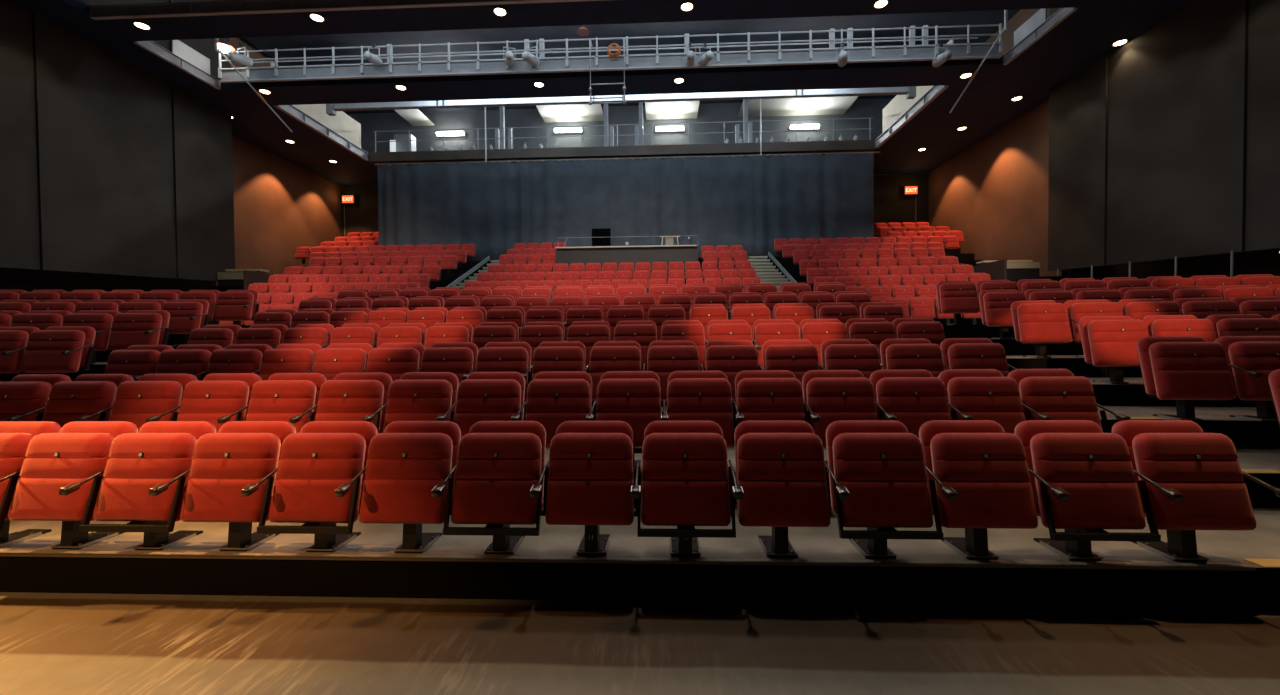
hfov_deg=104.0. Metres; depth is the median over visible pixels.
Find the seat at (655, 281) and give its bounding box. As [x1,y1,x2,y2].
[649,278,665,287]
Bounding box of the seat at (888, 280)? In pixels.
[878,275,905,296]
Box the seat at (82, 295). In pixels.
[60,290,105,301]
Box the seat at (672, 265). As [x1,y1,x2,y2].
[669,262,685,275]
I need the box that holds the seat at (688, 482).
[637,421,743,555]
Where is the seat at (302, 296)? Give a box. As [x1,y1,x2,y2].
[294,292,318,305]
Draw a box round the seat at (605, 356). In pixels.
[589,341,644,399]
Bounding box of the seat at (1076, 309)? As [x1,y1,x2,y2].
[1064,299,1122,356]
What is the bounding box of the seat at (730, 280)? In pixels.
[724,277,744,287]
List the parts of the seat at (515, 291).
backrest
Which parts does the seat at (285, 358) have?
backrest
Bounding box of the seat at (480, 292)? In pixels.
[460,287,491,306]
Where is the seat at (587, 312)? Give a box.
[564,305,603,340]
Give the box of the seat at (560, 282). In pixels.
[556,280,572,287]
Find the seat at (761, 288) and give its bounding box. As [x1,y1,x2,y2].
[746,283,776,303]
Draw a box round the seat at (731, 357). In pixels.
[705,340,763,403]
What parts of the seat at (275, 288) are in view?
backrest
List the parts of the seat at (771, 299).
backrest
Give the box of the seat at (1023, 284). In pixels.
[1017,279,1060,292]
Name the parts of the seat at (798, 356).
backrest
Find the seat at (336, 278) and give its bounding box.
[329,274,349,283]
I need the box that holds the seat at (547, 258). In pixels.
[543,253,556,267]
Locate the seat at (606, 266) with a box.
[602,263,618,278]
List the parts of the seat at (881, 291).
backrest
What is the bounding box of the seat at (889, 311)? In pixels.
[860,302,903,322]
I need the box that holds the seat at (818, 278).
[814,276,833,284]
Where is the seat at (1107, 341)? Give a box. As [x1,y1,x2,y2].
[1078,316,1148,383]
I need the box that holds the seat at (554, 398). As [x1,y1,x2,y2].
[525,371,595,446]
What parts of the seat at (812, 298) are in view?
backrest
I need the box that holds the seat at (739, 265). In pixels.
[735,261,753,275]
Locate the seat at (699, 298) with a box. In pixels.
[694,293,730,319]
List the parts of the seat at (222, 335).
backrest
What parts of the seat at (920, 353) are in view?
backrest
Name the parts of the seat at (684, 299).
backrest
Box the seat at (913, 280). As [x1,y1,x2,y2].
[900,274,927,292]
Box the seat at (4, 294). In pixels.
[0,290,26,301]
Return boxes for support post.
[1129,261,1130,276]
[1174,257,1176,275]
[1230,251,1233,276]
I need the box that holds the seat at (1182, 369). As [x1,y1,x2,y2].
[1136,336,1262,420]
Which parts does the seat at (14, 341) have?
armrest, backrest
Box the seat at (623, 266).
[619,262,634,277]
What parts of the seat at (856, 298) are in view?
backrest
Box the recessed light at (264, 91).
[258,88,271,94]
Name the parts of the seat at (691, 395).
backrest, armrest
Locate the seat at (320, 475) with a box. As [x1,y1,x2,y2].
[257,421,377,551]
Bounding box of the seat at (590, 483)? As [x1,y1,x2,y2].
[545,421,640,554]
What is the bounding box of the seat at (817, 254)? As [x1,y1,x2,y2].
[809,249,828,266]
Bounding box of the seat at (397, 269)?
[382,265,401,275]
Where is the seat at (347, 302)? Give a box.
[335,297,372,310]
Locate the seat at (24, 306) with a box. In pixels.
[0,300,38,312]
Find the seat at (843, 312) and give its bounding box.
[816,303,858,323]
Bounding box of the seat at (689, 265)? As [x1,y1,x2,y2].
[685,261,702,276]
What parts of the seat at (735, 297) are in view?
backrest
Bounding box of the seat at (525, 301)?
[516,295,549,320]
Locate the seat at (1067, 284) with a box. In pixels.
[1059,278,1104,290]
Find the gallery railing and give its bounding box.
[373,118,872,151]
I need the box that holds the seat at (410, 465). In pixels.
[359,421,460,552]
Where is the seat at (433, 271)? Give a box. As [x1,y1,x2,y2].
[422,265,441,285]
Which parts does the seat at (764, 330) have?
backrest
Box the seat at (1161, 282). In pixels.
[1146,276,1193,288]
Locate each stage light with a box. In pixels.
[227,43,252,66]
[364,43,382,66]
[503,43,514,66]
[522,43,539,66]
[684,43,695,65]
[698,42,713,65]
[836,42,848,66]
[932,42,951,66]
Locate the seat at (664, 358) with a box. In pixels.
[647,340,703,403]
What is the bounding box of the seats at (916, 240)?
[283,222,966,275]
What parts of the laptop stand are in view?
panel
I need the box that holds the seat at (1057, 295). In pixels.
[1024,289,1072,303]
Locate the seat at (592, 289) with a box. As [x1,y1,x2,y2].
[585,285,613,304]
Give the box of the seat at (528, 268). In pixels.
[520,264,535,278]
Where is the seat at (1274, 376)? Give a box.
[1268,369,1279,427]
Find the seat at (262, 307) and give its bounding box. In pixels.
[244,304,271,324]
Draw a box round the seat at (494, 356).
[476,342,532,399]
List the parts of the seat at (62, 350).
backrest, armrest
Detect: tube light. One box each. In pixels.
[436,131,465,137]
[554,128,581,133]
[656,126,683,132]
[789,124,819,129]
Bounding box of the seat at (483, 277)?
[477,272,493,282]
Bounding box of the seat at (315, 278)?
[309,274,329,283]
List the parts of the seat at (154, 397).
armrest, backrest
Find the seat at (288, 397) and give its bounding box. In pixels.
[246,373,326,432]
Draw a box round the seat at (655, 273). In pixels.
[651,270,668,283]
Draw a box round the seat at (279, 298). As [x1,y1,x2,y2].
[271,293,295,305]
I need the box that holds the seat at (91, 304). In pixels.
[75,300,124,312]
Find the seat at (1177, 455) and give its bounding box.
[1111,420,1279,561]
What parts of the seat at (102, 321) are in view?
backrest, armrest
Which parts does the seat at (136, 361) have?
armrest, backrest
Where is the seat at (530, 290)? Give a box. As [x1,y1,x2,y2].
[522,286,552,305]
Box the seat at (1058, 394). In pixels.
[1007,369,1130,432]
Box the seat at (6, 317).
[0,310,21,326]
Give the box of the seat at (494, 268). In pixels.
[488,264,503,274]
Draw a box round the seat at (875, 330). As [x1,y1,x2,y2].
[845,318,896,367]
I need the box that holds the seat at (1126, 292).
[1118,287,1171,300]
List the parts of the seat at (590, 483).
foot plate, backrest, armrest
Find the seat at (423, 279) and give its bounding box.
[410,273,430,288]
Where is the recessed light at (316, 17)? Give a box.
[308,12,325,22]
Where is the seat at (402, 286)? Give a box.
[399,282,419,289]
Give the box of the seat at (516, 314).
[486,306,524,340]
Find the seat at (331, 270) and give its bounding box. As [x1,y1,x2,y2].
[323,266,342,275]
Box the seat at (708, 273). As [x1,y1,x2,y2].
[704,269,722,283]
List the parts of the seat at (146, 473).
seat frame, foot plate, armrest, backrest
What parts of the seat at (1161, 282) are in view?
backrest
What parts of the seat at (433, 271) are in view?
backrest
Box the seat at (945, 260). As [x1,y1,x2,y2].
[938,256,962,267]
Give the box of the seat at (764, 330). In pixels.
[753,319,799,366]
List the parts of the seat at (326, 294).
backrest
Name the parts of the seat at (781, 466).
backrest, foot plate, armrest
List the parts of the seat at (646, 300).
backrest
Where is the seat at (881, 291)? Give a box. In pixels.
[868,285,895,301]
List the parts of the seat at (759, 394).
backrest, seat frame, armrest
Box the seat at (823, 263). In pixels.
[819,259,839,274]
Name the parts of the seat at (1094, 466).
backrest, foot plate, number plate, seat frame, armrest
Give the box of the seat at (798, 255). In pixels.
[793,249,811,264]
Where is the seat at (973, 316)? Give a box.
[961,311,980,324]
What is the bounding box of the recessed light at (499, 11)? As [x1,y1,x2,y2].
[492,6,507,16]
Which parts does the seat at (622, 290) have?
backrest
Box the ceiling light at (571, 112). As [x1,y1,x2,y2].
[536,104,603,122]
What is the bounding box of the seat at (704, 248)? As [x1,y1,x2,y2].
[701,245,714,259]
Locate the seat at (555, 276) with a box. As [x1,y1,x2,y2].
[546,272,562,286]
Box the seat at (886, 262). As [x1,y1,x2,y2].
[877,257,900,274]
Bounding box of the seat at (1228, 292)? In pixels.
[1216,285,1273,300]
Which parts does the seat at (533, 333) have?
backrest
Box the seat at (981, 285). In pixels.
[976,280,1018,312]
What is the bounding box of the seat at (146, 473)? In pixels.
[79,421,215,550]
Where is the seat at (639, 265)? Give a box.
[635,262,651,277]
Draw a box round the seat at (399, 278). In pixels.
[390,274,409,288]
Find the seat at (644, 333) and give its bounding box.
[614,320,659,370]
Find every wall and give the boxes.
[0,0,39,269]
[0,268,215,291]
[32,0,118,274]
[111,0,175,278]
[169,0,234,280]
[216,37,342,285]
[243,270,270,289]
[341,174,928,236]
[350,98,926,186]
[927,8,1067,277]
[973,259,1006,279]
[1048,8,1108,270]
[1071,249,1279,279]
[1106,17,1170,264]
[1164,0,1249,258]
[1245,0,1279,250]
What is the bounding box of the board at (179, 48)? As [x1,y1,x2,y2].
[171,40,209,73]
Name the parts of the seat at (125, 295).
backrest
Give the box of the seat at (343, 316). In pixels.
[329,308,371,327]
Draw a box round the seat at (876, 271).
[868,266,891,283]
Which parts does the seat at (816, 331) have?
backrest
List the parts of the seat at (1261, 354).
backrest, foot plate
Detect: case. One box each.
[495,129,499,148]
[508,128,511,148]
[610,126,613,145]
[635,125,638,145]
[735,124,739,142]
[748,122,752,142]
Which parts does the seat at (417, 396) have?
backrest, armrest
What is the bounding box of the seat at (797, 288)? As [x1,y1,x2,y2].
[780,283,810,297]
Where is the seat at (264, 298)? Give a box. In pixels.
[258,293,272,303]
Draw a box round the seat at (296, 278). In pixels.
[288,274,309,283]
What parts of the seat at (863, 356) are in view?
backrest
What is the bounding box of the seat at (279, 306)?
[271,304,296,309]
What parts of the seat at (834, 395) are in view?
backrest, armrest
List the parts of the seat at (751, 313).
backrest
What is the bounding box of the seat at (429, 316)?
[407,307,447,328]
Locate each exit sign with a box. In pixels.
[341,195,355,204]
[902,186,917,195]
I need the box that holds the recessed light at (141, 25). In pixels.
[131,20,151,30]
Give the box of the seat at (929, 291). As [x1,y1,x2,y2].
[914,284,936,303]
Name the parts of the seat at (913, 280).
backrest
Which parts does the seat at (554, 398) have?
backrest, armrest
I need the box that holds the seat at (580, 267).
[569,263,585,278]
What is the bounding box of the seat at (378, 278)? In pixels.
[370,274,389,283]
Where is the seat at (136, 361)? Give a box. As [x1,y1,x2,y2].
[104,345,173,380]
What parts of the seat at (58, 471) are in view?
armrest, foot plate, backrest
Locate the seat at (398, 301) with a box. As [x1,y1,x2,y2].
[371,296,408,310]
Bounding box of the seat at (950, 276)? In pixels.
[944,273,973,282]
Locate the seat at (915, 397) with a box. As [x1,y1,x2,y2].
[869,369,972,437]
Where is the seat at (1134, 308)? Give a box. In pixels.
[1118,298,1179,319]
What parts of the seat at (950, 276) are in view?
backrest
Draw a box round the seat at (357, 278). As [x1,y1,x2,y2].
[349,274,369,283]
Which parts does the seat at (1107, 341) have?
backrest, foot plate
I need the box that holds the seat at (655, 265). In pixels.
[652,262,668,276]
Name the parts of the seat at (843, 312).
backrest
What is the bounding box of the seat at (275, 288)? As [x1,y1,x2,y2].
[269,283,291,293]
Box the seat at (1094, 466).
[1014,420,1182,560]
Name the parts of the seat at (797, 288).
backrest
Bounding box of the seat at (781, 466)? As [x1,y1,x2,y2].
[734,420,849,556]
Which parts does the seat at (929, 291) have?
backrest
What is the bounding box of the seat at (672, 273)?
[669,270,686,283]
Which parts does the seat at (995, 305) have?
backrest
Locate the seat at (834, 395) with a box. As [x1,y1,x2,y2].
[802,370,896,464]
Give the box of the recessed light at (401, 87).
[394,84,407,90]
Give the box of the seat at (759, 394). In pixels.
[735,370,819,426]
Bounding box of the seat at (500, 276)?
[494,272,510,282]
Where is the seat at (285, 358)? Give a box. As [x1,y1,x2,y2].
[259,343,321,379]
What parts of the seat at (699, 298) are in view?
backrest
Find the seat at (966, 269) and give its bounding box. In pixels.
[952,264,978,274]
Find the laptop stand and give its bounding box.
[660,236,679,244]
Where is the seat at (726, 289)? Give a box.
[714,283,742,308]
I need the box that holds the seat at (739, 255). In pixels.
[733,250,749,264]
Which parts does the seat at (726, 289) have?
backrest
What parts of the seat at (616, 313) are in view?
backrest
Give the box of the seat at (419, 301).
[408,296,443,310]
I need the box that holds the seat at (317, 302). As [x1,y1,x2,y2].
[298,297,336,311]
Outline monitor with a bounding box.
[592,228,610,245]
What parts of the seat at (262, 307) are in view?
backrest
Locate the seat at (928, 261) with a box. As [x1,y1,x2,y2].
[918,256,942,271]
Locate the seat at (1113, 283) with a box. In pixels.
[1102,277,1148,289]
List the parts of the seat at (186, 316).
backrest, armrest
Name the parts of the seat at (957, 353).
backrest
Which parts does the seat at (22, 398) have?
armrest, backrest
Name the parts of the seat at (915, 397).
backrest, seat frame, armrest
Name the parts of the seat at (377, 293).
backrest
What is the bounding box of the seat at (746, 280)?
[743,277,760,291]
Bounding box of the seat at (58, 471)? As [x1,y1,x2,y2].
[8,421,137,549]
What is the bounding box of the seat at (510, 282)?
[501,280,518,286]
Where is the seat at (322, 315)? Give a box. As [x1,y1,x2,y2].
[290,308,333,327]
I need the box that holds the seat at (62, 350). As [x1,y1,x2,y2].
[21,326,95,374]
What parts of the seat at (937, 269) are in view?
backrest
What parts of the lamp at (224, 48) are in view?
bulb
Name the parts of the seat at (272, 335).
backrest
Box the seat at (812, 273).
[806,268,826,285]
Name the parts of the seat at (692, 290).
backrest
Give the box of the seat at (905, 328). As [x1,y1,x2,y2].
[892,318,944,346]
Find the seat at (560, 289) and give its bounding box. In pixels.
[553,286,582,297]
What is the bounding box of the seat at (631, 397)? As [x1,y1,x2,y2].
[593,371,667,470]
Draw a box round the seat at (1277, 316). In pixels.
[1271,314,1279,319]
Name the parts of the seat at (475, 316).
backrest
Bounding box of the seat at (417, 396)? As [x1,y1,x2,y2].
[383,372,458,432]
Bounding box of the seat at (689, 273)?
[686,270,704,283]
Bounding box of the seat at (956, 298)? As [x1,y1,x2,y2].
[936,281,979,324]
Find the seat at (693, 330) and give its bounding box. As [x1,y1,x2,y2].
[661,320,707,368]
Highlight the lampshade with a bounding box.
[577,27,588,35]
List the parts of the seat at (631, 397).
seat frame, backrest, armrest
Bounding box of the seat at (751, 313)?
[731,304,769,340]
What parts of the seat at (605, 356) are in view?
backrest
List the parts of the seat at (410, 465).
foot plate, backrest, armrest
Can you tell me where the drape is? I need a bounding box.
[377,153,873,260]
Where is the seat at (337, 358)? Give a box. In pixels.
[312,343,372,379]
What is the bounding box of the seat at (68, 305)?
[31,300,81,312]
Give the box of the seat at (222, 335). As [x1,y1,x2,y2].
[187,325,241,348]
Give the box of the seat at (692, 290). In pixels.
[681,284,709,304]
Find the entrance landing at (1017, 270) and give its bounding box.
[976,260,1039,282]
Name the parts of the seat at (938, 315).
backrest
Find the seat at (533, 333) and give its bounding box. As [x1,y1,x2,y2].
[519,321,566,365]
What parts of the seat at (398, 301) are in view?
backrest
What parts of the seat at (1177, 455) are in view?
backrest, foot plate, number plate, armrest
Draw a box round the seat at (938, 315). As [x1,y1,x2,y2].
[934,297,961,324]
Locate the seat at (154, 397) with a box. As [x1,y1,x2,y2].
[109,373,197,430]
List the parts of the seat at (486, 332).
backrest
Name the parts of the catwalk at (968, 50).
rail post, rail post, rail post, rail post, rail post, rail post, rail post, rail post, rail post, rail post, rail post, rail post, rail post, rail post, rail, rail, rail, rail post, rail post, rail post, rail post, rail post, rail post, rail post, rail post, rail post, rail post, rail post, rail post, rail post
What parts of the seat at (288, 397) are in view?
backrest, armrest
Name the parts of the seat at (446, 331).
backrest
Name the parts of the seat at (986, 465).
backrest, foot plate, armrest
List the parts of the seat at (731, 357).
backrest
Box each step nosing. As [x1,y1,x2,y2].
[1131,417,1162,418]
[1241,469,1279,473]
[1243,558,1279,567]
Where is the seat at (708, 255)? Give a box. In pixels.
[703,251,718,264]
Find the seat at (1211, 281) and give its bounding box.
[1190,275,1240,287]
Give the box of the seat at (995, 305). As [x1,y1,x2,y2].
[979,289,1025,338]
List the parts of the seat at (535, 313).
backrest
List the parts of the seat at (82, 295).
backrest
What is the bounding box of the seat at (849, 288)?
[846,286,871,296]
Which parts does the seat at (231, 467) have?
foot plate, backrest, armrest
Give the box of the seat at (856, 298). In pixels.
[834,291,870,317]
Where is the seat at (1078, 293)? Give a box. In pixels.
[1070,288,1121,302]
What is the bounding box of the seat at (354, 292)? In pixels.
[337,288,369,299]
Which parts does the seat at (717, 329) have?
backrest, armrest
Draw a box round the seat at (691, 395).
[667,371,743,446]
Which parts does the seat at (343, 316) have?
backrest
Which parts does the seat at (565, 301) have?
backrest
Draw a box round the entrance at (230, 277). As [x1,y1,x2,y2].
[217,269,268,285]
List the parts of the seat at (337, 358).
backrest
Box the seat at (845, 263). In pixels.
[838,258,860,273]
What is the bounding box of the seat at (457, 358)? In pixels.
[420,342,477,383]
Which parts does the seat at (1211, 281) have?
backrest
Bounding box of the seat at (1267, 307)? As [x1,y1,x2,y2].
[1230,297,1279,317]
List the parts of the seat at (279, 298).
backrest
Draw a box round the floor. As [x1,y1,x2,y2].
[0,592,1279,694]
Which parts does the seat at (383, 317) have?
backrest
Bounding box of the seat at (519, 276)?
[511,272,527,282]
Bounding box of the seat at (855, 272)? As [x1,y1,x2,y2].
[847,267,868,282]
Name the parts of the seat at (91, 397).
seat frame, armrest, backrest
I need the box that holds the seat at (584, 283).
[574,279,591,296]
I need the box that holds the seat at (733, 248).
[730,245,742,256]
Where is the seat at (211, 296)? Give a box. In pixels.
[179,290,219,320]
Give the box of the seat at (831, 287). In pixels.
[814,282,845,294]
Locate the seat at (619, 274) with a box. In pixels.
[616,271,632,284]
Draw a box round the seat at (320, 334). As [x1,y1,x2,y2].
[283,324,334,347]
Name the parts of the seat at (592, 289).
backrest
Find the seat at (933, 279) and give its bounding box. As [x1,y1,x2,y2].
[922,274,944,285]
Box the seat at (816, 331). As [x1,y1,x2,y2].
[799,319,847,369]
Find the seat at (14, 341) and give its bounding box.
[0,327,39,381]
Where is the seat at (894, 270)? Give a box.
[888,266,910,283]
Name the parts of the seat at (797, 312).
backrest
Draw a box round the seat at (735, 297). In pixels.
[729,292,762,319]
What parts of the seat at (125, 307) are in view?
backrest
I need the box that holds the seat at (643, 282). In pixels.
[630,279,648,292]
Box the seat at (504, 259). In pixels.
[499,254,513,265]
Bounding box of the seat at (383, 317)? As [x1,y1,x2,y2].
[368,308,409,327]
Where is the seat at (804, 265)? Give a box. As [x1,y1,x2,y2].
[799,259,819,281]
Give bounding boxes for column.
[499,106,504,148]
[604,104,607,145]
[639,102,642,145]
[743,99,747,142]
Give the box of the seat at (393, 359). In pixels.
[366,343,424,380]
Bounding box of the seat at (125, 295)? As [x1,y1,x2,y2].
[100,290,143,301]
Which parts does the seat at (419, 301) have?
backrest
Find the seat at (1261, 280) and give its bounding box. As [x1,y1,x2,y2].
[1235,274,1279,286]
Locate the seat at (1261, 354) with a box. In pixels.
[1214,336,1279,421]
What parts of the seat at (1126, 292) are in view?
backrest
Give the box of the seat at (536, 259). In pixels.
[528,254,542,269]
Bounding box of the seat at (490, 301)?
[480,295,514,310]
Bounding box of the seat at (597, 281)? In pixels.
[593,279,609,284]
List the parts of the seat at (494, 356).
backrest, armrest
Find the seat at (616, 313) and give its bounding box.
[607,305,643,340]
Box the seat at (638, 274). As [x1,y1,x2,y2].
[633,270,650,286]
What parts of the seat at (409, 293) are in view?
backrest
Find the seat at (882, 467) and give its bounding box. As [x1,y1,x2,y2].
[826,420,957,557]
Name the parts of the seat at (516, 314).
backrest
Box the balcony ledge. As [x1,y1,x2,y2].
[368,140,875,166]
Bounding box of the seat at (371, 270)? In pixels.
[363,266,381,275]
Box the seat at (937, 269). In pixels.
[930,265,953,275]
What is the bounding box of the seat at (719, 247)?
[716,245,728,256]
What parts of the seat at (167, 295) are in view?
backrest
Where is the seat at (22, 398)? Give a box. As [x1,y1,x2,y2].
[0,374,70,420]
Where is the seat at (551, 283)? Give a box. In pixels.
[538,280,555,297]
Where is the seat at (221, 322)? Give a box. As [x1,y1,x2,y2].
[219,321,243,324]
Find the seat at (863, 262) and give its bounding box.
[858,258,879,273]
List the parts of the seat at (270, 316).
backrest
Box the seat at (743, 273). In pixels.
[739,269,758,284]
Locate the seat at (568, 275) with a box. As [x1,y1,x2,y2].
[563,271,580,285]
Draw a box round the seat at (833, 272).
[827,267,849,281]
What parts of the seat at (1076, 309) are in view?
backrest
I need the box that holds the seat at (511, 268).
[504,264,519,275]
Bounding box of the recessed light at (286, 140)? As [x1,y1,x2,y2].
[284,139,295,143]
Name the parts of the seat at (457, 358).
backrest, armrest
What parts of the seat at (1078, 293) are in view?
backrest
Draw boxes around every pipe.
[215,38,292,131]
[375,151,879,165]
[485,107,486,161]
[760,99,761,154]
[949,10,1007,112]
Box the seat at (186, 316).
[162,299,208,345]
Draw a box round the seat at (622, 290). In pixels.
[617,285,645,304]
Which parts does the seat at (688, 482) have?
backrest, foot plate, seat frame, armrest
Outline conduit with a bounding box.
[344,205,344,235]
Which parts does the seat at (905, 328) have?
backrest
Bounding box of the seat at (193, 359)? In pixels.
[155,344,222,380]
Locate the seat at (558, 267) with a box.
[553,263,567,277]
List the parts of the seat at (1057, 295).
backrest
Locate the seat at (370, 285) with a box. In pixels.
[356,282,377,290]
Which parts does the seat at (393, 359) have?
backrest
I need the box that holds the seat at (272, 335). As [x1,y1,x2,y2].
[235,324,287,348]
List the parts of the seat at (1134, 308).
backrest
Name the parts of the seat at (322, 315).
backrest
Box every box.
[387,44,392,62]
[524,39,529,52]
[539,39,544,57]
[829,28,834,47]
[847,28,852,46]
[909,26,914,44]
[922,25,927,44]
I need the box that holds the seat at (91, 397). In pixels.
[35,374,133,427]
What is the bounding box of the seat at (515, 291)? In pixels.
[491,286,521,305]
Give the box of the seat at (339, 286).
[334,282,355,291]
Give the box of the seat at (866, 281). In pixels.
[857,275,882,292]
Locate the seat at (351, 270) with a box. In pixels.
[343,266,362,275]
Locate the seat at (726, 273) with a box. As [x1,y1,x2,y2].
[721,269,740,283]
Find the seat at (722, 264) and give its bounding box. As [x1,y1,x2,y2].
[719,261,736,276]
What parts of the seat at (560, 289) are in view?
backrest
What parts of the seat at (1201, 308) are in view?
backrest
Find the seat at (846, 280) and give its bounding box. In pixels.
[835,276,860,286]
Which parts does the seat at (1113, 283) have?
backrest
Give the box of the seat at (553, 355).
[527,341,588,389]
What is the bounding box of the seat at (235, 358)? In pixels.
[200,344,271,380]
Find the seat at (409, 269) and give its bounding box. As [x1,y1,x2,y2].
[402,265,421,276]
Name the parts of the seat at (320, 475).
seat frame, foot plate, backrest, armrest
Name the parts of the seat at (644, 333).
backrest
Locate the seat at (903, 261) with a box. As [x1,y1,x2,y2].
[897,257,920,272]
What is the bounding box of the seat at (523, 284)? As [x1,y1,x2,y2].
[519,280,536,291]
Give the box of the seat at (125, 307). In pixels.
[119,300,166,312]
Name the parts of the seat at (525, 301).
backrest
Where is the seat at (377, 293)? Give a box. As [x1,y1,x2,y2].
[368,288,400,299]
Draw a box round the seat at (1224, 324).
[1205,314,1279,336]
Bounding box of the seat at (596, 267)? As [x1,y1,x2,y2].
[586,263,601,277]
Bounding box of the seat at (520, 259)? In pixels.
[513,254,527,266]
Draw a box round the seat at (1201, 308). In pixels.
[1173,297,1238,318]
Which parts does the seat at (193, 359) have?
backrest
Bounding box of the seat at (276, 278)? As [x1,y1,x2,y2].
[268,274,289,283]
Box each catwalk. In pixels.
[218,23,1002,82]
[243,9,1020,113]
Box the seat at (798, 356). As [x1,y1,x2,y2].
[762,339,824,390]
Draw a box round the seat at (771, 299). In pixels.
[764,292,798,318]
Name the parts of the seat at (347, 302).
backrest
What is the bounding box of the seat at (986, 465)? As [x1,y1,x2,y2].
[919,420,1068,558]
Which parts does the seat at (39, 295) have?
backrest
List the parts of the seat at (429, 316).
backrest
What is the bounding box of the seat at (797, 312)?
[773,303,813,326]
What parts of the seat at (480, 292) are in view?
backrest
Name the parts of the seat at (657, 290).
backrest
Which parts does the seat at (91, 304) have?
backrest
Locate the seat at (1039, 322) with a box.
[1011,300,1077,357]
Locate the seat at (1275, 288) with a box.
[1266,284,1279,298]
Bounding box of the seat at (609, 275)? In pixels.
[598,271,614,285]
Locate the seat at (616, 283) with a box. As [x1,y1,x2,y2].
[612,279,627,293]
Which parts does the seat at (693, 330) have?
backrest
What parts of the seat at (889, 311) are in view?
backrest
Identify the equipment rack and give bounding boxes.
[394,134,415,151]
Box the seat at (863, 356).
[821,339,887,378]
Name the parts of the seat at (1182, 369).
backrest, foot plate, armrest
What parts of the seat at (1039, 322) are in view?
backrest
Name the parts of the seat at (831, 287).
backrest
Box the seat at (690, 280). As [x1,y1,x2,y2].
[687,278,703,283]
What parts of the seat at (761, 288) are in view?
backrest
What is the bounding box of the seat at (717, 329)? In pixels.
[707,320,760,349]
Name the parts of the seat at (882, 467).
backrest, foot plate, seat frame, armrest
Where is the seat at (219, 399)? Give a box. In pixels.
[171,373,261,432]
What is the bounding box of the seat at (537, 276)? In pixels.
[528,272,545,285]
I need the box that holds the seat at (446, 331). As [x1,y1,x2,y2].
[424,322,472,348]
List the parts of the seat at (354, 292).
backrest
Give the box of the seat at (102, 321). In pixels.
[62,310,120,364]
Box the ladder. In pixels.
[589,38,625,104]
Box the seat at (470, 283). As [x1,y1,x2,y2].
[464,281,482,288]
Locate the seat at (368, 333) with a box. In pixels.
[330,323,380,347]
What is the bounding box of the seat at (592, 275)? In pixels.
[581,271,597,284]
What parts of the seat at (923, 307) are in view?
backrest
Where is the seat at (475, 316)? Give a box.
[446,307,486,338]
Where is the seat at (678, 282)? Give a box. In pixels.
[668,278,684,292]
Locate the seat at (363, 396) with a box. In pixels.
[309,372,392,432]
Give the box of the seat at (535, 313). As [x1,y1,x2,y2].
[525,306,565,340]
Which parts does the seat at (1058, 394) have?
backrest, seat frame, armrest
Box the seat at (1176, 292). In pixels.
[1167,286,1222,300]
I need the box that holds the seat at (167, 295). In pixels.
[140,290,182,301]
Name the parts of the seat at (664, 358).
backrest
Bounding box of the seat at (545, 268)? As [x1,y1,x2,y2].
[536,264,552,278]
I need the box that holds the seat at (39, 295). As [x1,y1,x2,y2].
[19,290,66,301]
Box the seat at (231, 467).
[180,421,295,550]
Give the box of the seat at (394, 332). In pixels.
[377,323,426,347]
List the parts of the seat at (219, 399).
seat frame, backrest, armrest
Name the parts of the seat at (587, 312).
backrest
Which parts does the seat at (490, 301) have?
backrest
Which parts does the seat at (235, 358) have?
backrest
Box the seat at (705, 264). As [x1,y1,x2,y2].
[702,261,719,276]
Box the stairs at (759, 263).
[748,252,796,291]
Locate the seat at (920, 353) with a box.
[880,338,950,376]
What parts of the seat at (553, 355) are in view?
seat frame, backrest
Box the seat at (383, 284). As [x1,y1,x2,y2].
[377,282,398,287]
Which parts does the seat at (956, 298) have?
backrest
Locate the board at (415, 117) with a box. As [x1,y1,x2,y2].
[395,109,433,125]
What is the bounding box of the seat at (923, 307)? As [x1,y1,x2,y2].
[908,297,937,318]
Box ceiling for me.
[10,0,1189,185]
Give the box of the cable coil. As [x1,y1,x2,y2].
[607,43,620,57]
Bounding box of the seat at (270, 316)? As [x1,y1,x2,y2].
[253,309,297,327]
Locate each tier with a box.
[0,503,1279,610]
[9,355,1141,381]
[96,339,1083,361]
[167,325,1014,345]
[207,276,1064,292]
[208,315,982,327]
[401,260,983,273]
[433,276,806,285]
[439,269,799,280]
[457,253,974,267]
[523,406,1279,447]
[524,378,1255,406]
[543,445,1279,506]
[944,248,960,253]
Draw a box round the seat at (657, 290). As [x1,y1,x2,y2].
[649,284,677,304]
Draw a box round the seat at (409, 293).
[399,288,430,299]
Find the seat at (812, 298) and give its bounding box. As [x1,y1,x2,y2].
[799,291,834,318]
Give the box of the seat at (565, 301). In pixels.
[552,294,584,322]
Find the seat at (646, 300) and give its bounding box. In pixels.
[623,293,655,320]
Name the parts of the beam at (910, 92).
plate, plate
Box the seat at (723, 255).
[718,251,734,261]
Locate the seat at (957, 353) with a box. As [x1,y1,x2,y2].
[940,338,1016,376]
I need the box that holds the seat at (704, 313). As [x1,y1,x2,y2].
[690,304,727,341]
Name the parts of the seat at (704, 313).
backrest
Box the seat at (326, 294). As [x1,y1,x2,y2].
[318,292,338,299]
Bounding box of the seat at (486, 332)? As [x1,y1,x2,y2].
[472,322,518,350]
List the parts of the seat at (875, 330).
backrest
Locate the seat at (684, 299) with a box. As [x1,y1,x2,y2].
[659,293,691,319]
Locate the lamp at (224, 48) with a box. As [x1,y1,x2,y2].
[217,38,234,53]
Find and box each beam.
[90,0,604,19]
[133,41,220,89]
[274,105,367,160]
[326,86,915,115]
[875,85,948,147]
[1003,7,1077,64]

